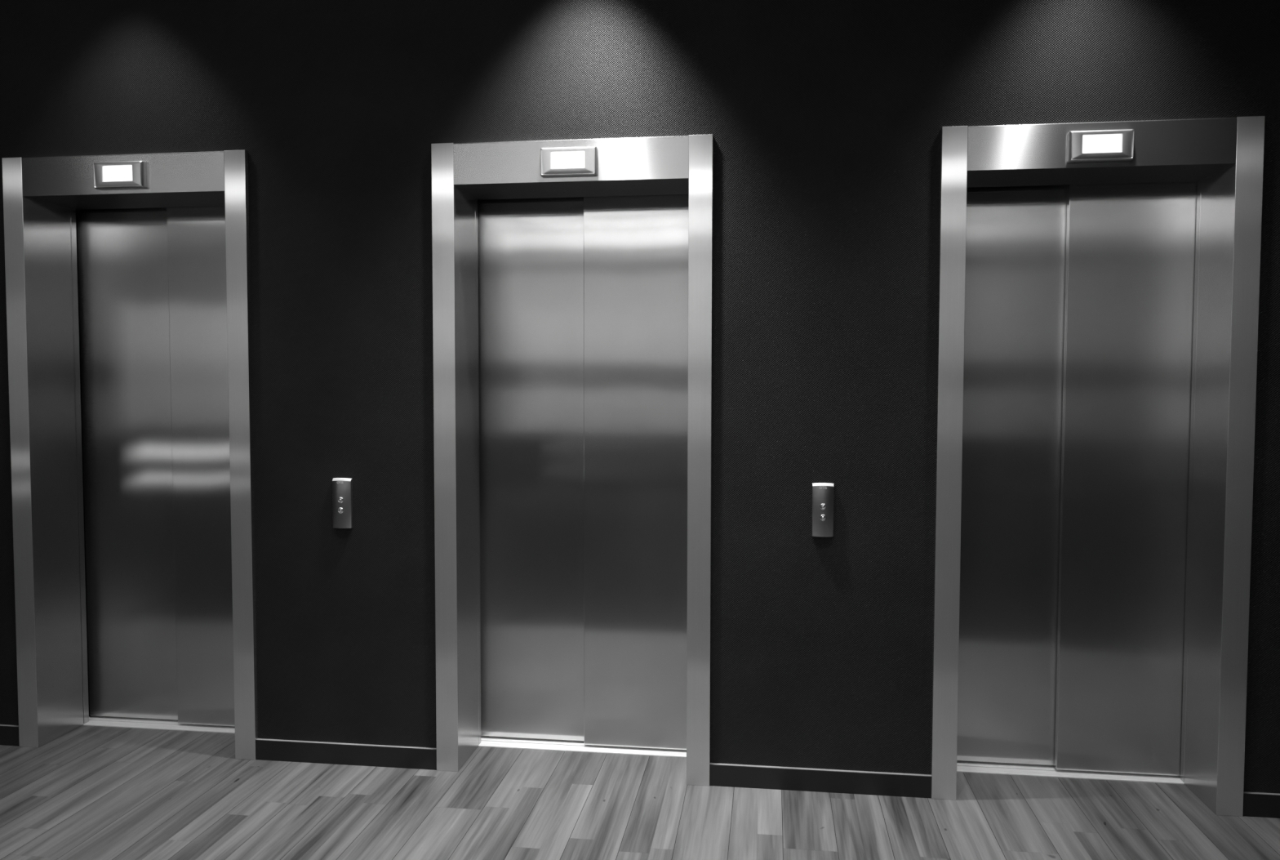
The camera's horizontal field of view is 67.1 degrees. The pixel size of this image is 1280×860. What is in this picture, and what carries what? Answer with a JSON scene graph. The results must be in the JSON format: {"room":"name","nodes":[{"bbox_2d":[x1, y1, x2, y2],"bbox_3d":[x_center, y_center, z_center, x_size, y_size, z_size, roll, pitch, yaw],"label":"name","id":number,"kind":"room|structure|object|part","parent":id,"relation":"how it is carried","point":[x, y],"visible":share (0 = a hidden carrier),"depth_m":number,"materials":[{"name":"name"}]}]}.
{"room":"lobby","nodes":[
{"label":"lobby","id":0,"kind":"room"},
{"bbox_2d":[0,0,1279,793],"bbox_3d":[-1.163,-0.339,3.716,16.500,3.170,0.400,0,3,8],"label":"wall","id":1,"kind":"structure","parent":0,"point":[825,119],"depth_m":3.34,"materials":[{"name":"black paint"}]},
{"bbox_2d":[0,724,19,746],"bbox_3d":[-5.884,1.159,4.219,7.032,0.076,0.016,0,3,8],"label":"baseboard","id":2,"kind":"structure","parent":1,"relation":"attached to","point":[9,734],"depth_m":3.75,"materials":[{"name":"black paint"}]},
{"bbox_2d":[1,149,257,759],"bbox_3d":[-1.890,0.105,3.813,0.975,2.270,0.395,0,3,8],"label":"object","id":3,"kind":"structure","parent":1,"relation":"in","point":[128,310],"depth_m":3.88,"materials":[{"name":"metal"}]},
{"bbox_2d":[93,160,146,189],"bbox_3d":[-1.915,-0.938,3.554,0.198,0.098,0.026,0,3,8],"label":"indicator","id":4,"kind":"object","parent":3,"relation":"attached to","point":[121,175],"visible":1,"depth_m":3.54,"materials":[{"name":"metal"}]},
{"bbox_3d":[-2.079,0.121,3.980,0.453,2.157,0.027,0,3,8],"label":"door panel","id":5,"kind":"part","parent":3,"relation":"part of","materials":[{"name":"metal"}]},
{"bbox_3d":[-1.877,1.222,3.970,0.892,0.024,0.109,0,3,8],"label":"sill","id":6,"kind":"part","parent":3,"relation":"part of","materials":[{"name":"metal"}]},
{"bbox_3d":[-1.667,0.126,3.887,0.450,2.157,0.027,0,3,8],"label":"door panel","id":7,"kind":"part","parent":3,"relation":"part of","materials":[{"name":"metal"}]},
{"bbox_2d":[332,477,352,528],"bbox_3d":[-1.087,0.266,3.520,0.073,0.184,0.027,0,3,8],"label":"panel","id":8,"kind":"object","parent":1,"relation":"attached to","point":[342,487],"visible":1,"depth_m":3.51,"materials":[{"name":"metal"}]},
{"bbox_2d":[256,737,436,769],"bbox_3d":[-1.085,1.197,3.569,0.702,0.076,0.016,0,3,8],"label":"baseboard","id":9,"kind":"structure","parent":1,"relation":"attached to","point":[273,749],"depth_m":3.56,"materials":[{"name":"black paint"}]},
{"bbox_2d":[431,133,713,786],"bbox_3d":[-0.220,0.119,3.587,0.992,2.270,0.395,0,3,8],"label":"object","id":10,"kind":"structure","parent":1,"relation":"in","point":[572,316],"depth_m":3.66,"materials":[{"name":"metal"}]},
{"bbox_3d":[-0.410,0.134,3.754,0.468,2.157,0.027,0,3,8],"label":"door panel","id":11,"kind":"part","parent":10,"relation":"part of","materials":[{"name":"metal"}]},
{"bbox_2d":[540,146,597,177],"bbox_3d":[-0.246,-0.925,3.329,0.198,0.098,0.026,0,3,8],"label":"indicator","id":12,"kind":"object","parent":10,"relation":"attached to","point":[580,161],"visible":1,"depth_m":3.32,"materials":[{"name":"metal"}]},
{"bbox_3d":[-0.207,1.236,3.744,0.909,0.024,0.109,0,3,8],"label":"sill","id":13,"kind":"part","parent":10,"relation":"part of","materials":[{"name":"metal"}]},
{"bbox_3d":[0.011,0.139,3.660,0.450,2.157,0.027,0,3,8],"label":"door panel","id":14,"kind":"part","parent":10,"relation":"part of","materials":[{"name":"metal"}]},
{"bbox_2d":[709,762,931,798],"bbox_3d":[0.618,1.210,3.338,0.752,0.076,0.016,0,3,8],"label":"baseboard","id":15,"kind":"structure","parent":1,"relation":"attached to","point":[773,777],"depth_m":3.33,"materials":[{"name":"black paint"}]},
{"bbox_2d":[811,482,834,536],"bbox_3d":[0.623,0.271,3.288,0.073,0.184,0.027,0,3,8],"label":"panel","id":16,"kind":"object","parent":1,"relation":"attached to","point":[823,493],"visible":1,"depth_m":3.28,"materials":[{"name":"metal"}]},
{"bbox_2d":[930,115,1265,816],"bbox_3d":[1.504,0.132,3.353,0.983,2.270,0.395,0,3,8],"label":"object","id":17,"kind":"structure","parent":1,"relation":"in","point":[1098,322],"depth_m":3.41,"materials":[{"name":"metal"}]},
{"bbox_3d":[1.316,0.148,3.520,0.463,2.157,0.027,0,3,8],"label":"door panel","id":18,"kind":"part","parent":17,"relation":"part of","materials":[{"name":"metal"}]},
{"bbox_3d":[1.517,1.249,3.511,0.900,0.024,0.109,0,3,8],"label":"sill","id":19,"kind":"part","parent":17,"relation":"part of","materials":[{"name":"metal"}]},
{"bbox_2d":[1066,128,1134,162],"bbox_3d":[1.477,-0.911,3.095,0.198,0.098,0.026,0,3,8],"label":"indicator","id":20,"kind":"object","parent":17,"relation":"attached to","point":[1115,144],"visible":1,"depth_m":3.09,"materials":[{"name":"metal"}]},
{"bbox_3d":[1.732,0.153,3.427,0.448,2.157,0.027,0,3,8],"label":"door panel","id":21,"kind":"part","parent":17,"relation":"part of","materials":[{"name":"metal"}]},
{"bbox_2d":[1242,791,1279,817],"bbox_3d":[4.474,1.241,2.816,5.063,0.076,0.016,0,3,8],"label":"baseboard","id":22,"kind":"structure","parent":1,"relation":"attached to","point":[1257,804],"depth_m":3.14,"materials":[{"name":"black paint"}]},
{"bbox_2d":[0,724,1279,859],"bbox_3d":[-0.566,1.269,2.856,9.155,0.001,1.747,0,3,8],"label":"floor","id":23,"kind":"structure","parent":0,"point":[704,833],"depth_m":3.17,"materials":[{"name":"laminate"}]}
]}

